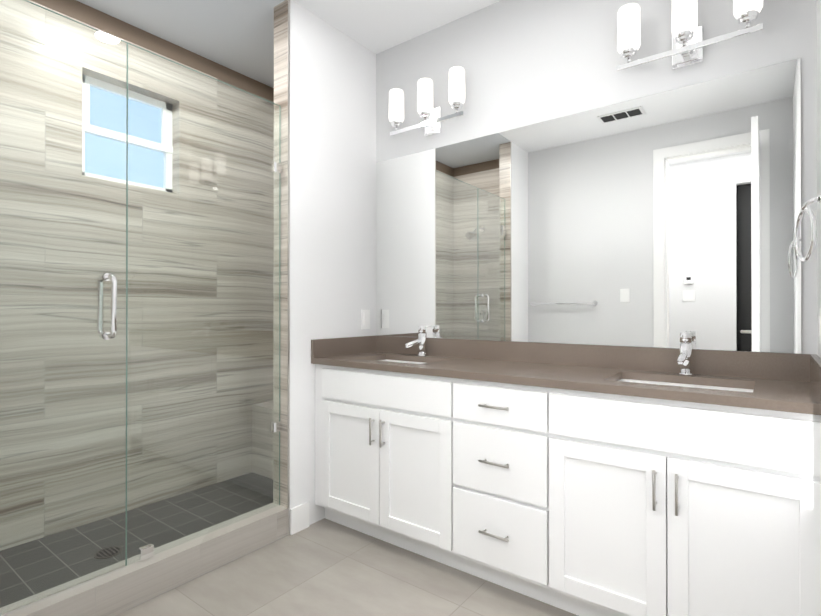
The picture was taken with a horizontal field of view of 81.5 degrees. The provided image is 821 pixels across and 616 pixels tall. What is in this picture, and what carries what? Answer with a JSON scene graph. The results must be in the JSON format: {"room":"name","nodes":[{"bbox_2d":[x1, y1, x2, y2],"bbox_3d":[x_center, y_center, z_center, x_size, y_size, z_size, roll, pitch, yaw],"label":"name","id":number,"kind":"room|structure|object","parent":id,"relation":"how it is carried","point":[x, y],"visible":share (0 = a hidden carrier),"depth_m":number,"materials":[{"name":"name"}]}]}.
{"room":"bathroom","nodes":[
{"label":"bathroom","id":0,"kind":"room"},
{"bbox_2d":[0,0,251,550],"bbox_3d":[-1.680,-0.215,2.612,0.124,2.750,2.590,0,0,37],"label":"tiled wall","id":1,"kind":"structure","parent":0,"point":[87,15],"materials":[{"name":"brown"}]},
{"bbox_2d":[82,74,172,192],"bbox_3d":[-1.632,-0.972,2.742,0.038,0.565,0.510,0,0,37],"label":"window","id":2,"kind":"structure","parent":1,"relation":"in","point":[148,101],"depth_m":2.74,"materials":[{"name":"white plastic"}]},
{"bbox_2d":[252,79,267,476],"bbox_3d":[-0.649,-0.213,3.205,0.752,2.750,0.400,0,0,37],"label":"tiled wall","id":3,"kind":"structure","parent":0,"point":[259,89],"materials":[{"name":"brown"}]},
{"bbox_2d":[268,0,287,507],"bbox_3d":[-0.584,-0.215,2.654,0.040,2.750,0.400,0,0,37],"label":"tiled wall","id":4,"kind":"structure","parent":0,"point":[278,95],"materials":[{"name":"brown"}]},
{"bbox_2d":[287,0,289,534],"bbox_3d":[-1.011,-0.218,1.930,0.004,2.750,1.294,0,0,37],"label":"trim","id":5,"kind":"structure","parent":4,"relation":"attached to","point":[288,455],"depth_m":2.44,"materials":[{"name":"silver metal"}]},
{"bbox_2d":[77,0,500,87],"bbox_3d":[-0.844,-1.644,1.150,3.230,0.104,3.920,0,0,37],"label":"ceiling","id":6,"kind":"structure","parent":0,"point":[237,36],"depth_m":2.63,"materials":[{"name":"white paint"}]},
{"bbox_2d":[0,472,577,615],"bbox_3d":[-0.442,1.189,1.669,2.990,0.134,2.350,0,0,37],"label":"floor","id":7,"kind":"structure","parent":0,"point":[324,567],"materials":[{"name":"tile"}]},
{"bbox_2d":[0,502,287,615],"bbox_3d":[-1.057,1.088,1.960,0.120,0.138,1.270,0,0,37],"label":"shower curb","id":8,"kind":"structure","parent":7,"relation":"on","point":[136,583],"depth_m":1.94,"materials":[{"name":"tile"}]},
{"bbox_2d":[0,0,281,615],"bbox_3d":[-1.057,-0.015,1.964,0.144,2.068,1.264,0,0,37],"label":"glass","id":9,"kind":"object","parent":8,"relation":"on","point":[145,552],"depth_m":1.88,"materials":[{"name":"teal"}]},
{"bbox_2d":[311,362,820,615],"bbox_3d":[0.455,0.727,2.118,2.096,0.862,0.551,0,0,37],"label":"bathroom vanity","id":10,"kind":"object","parent":7,"relation":"on","point":[684,479],"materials":[{"name":"white paint"}]},
{"bbox_2d":[311,350,820,409],"bbox_3d":[0.462,0.281,2.129,2.096,0.030,0.528,0,0,37],"label":"countertop","id":11,"kind":"structure","parent":10,"relation":"on","point":[768,391],"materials":[{"name":"brown stone"}]},
{"bbox_2d":[379,358,434,361],"bbox_3d":[-0.051,0.376,2.512,0.510,0.181,0.350,0,0,37],"label":"sink","id":12,"kind":"object","parent":11,"relation":"in","point":[380,359],"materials":[{"name":"white ceramic"}]},
{"bbox_2d":[403,326,426,353],"bbox_3d":[0.039,0.184,2.631,0.054,0.168,0.208,0,0,37],"label":"faucet","id":13,"kind":"object","parent":11,"relation":"on","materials":[{"name":"silver metal"}]},
{"bbox_2d":[615,374,754,389],"bbox_3d":[0.975,0.373,1.735,0.510,0.181,0.350,0,0,37],"label":"sink","id":14,"kind":"object","parent":11,"relation":"in","point":[622,377],"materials":[{"name":"white ceramic"}]},
{"bbox_2d":[675,332,694,377],"bbox_3d":[1.064,0.181,1.853,0.054,0.168,0.208,0,0,37],"label":"faucet","id":15,"kind":"object","parent":11,"relation":"on","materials":[{"name":"silver metal"}]},
{"bbox_2d":[290,0,377,524],"bbox_3d":[-0.466,-0.215,2.735,0.108,2.750,0.648,0,0,37],"label":"wall","id":16,"kind":"structure","parent":0,"point":[334,77],"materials":[{"name":"white paint"}]},
{"bbox_2d":[290,502,308,534],"bbox_3d":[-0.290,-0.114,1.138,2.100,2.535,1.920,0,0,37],"label":"baseboard","id":17,"kind":"structure","parent":16,"relation":"attached to","point":[299,517],"depth_m":2.47,"materials":[{"name":"white paint"}]},
{"bbox_2d":[311,336,374,357],"bbox_3d":[-0.372,0.219,2.748,0.020,0.098,0.508,0,0,37],"label":"backsplash","id":18,"kind":"structure","parent":16,"relation":"attached to","point":[320,348],"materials":[{"name":"brown stone"}]},
{"bbox_2d":[361,310,369,328],"bbox_3d":[-0.272,0.069,2.893,0.008,0.118,0.075,0,0,37],"label":"light switch","id":19,"kind":"object","parent":16,"relation":"attached to","point":[365,319],"depth_m":2.88,"materials":[{"name":"white plastic"}]},
{"bbox_2d":[378,0,809,353],"bbox_3d":[0.599,-0.216,2.435,2.190,2.750,0.120,0,0,37],"label":"wall","id":20,"kind":"structure","parent":0,"point":[524,62],"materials":[{"name":"white paint"}]},
{"bbox_2d":[389,66,464,136],"bbox_3d":[0.095,-1.124,2.660,0.500,0.277,0.134,0,0,37],"label":"sconce","id":21,"kind":"object","parent":20,"relation":"attached to","point":[431,117],"depth_m":2.61,"materials":[{"name":"white glass"}]},
{"bbox_2d":[376,58,800,353],"bbox_3d":[0.603,-0.369,2.352,2.051,1.074,0.007,0,0,37],"label":"mirror","id":22,"kind":"object","parent":20,"relation":"attached to","point":[663,219],"visible":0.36,"depth_m":2.12,"materials":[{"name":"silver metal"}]},
{"bbox_2d":[375,335,810,381],"bbox_3d":[0.615,0.218,2.332,2.096,0.098,0.020,0,0,37],"label":"backsplash","id":23,"kind":"structure","parent":20,"relation":"attached to","point":[721,363],"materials":[{"name":"brown stone"}]},
{"bbox_2d":[617,0,762,70],"bbox_3d":[1.097,-1.127,1.901,0.500,0.277,0.134,0,0,37],"label":"sconce","id":24,"kind":"object","parent":20,"relation":"attached to","point":[689,43],"visible":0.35,"depth_m":1.90,"materials":[{"name":"white glass"}]},
{"bbox_2d":[810,0,820,357],"bbox_3d":[0.396,-0.225,0.205,0.120,2.750,3.920,0,0,37],"label":"wall","id":25,"kind":"structure","parent":0,"point":[815,5],"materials":[{"name":"white paint"}]},
{"bbox_2d":[795,194,820,260],"bbox_3d":[1.145,-0.232,1.357,0.074,0.198,0.151,0,0,37],"label":"towel ring","id":26,"kind":"object","parent":25,"relation":"attached to","point":[806,205],"visible":1,"depth_m":1.34,"materials":[{"name":"silver metal"}]},
{"bbox_2d":[807,354,820,401],"bbox_3d":[1.283,0.214,1.494,0.020,0.098,0.508,0,0,37],"label":"backsplash","id":27,"kind":"structure","parent":25,"relation":"attached to","point":[813,360],"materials":[{"name":"brown stone"}]},
{"bbox_2d":[819,308,820,343],"bbox_3d":[1.329,0.060,1.543,0.008,0.118,0.075,0,0,37],"label":"outlet","id":28,"kind":"object","parent":25,"relation":"attached to","point":[819,325],"visible":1,"depth_m":1.53,"materials":[{"name":"white plastic"}]}
]}

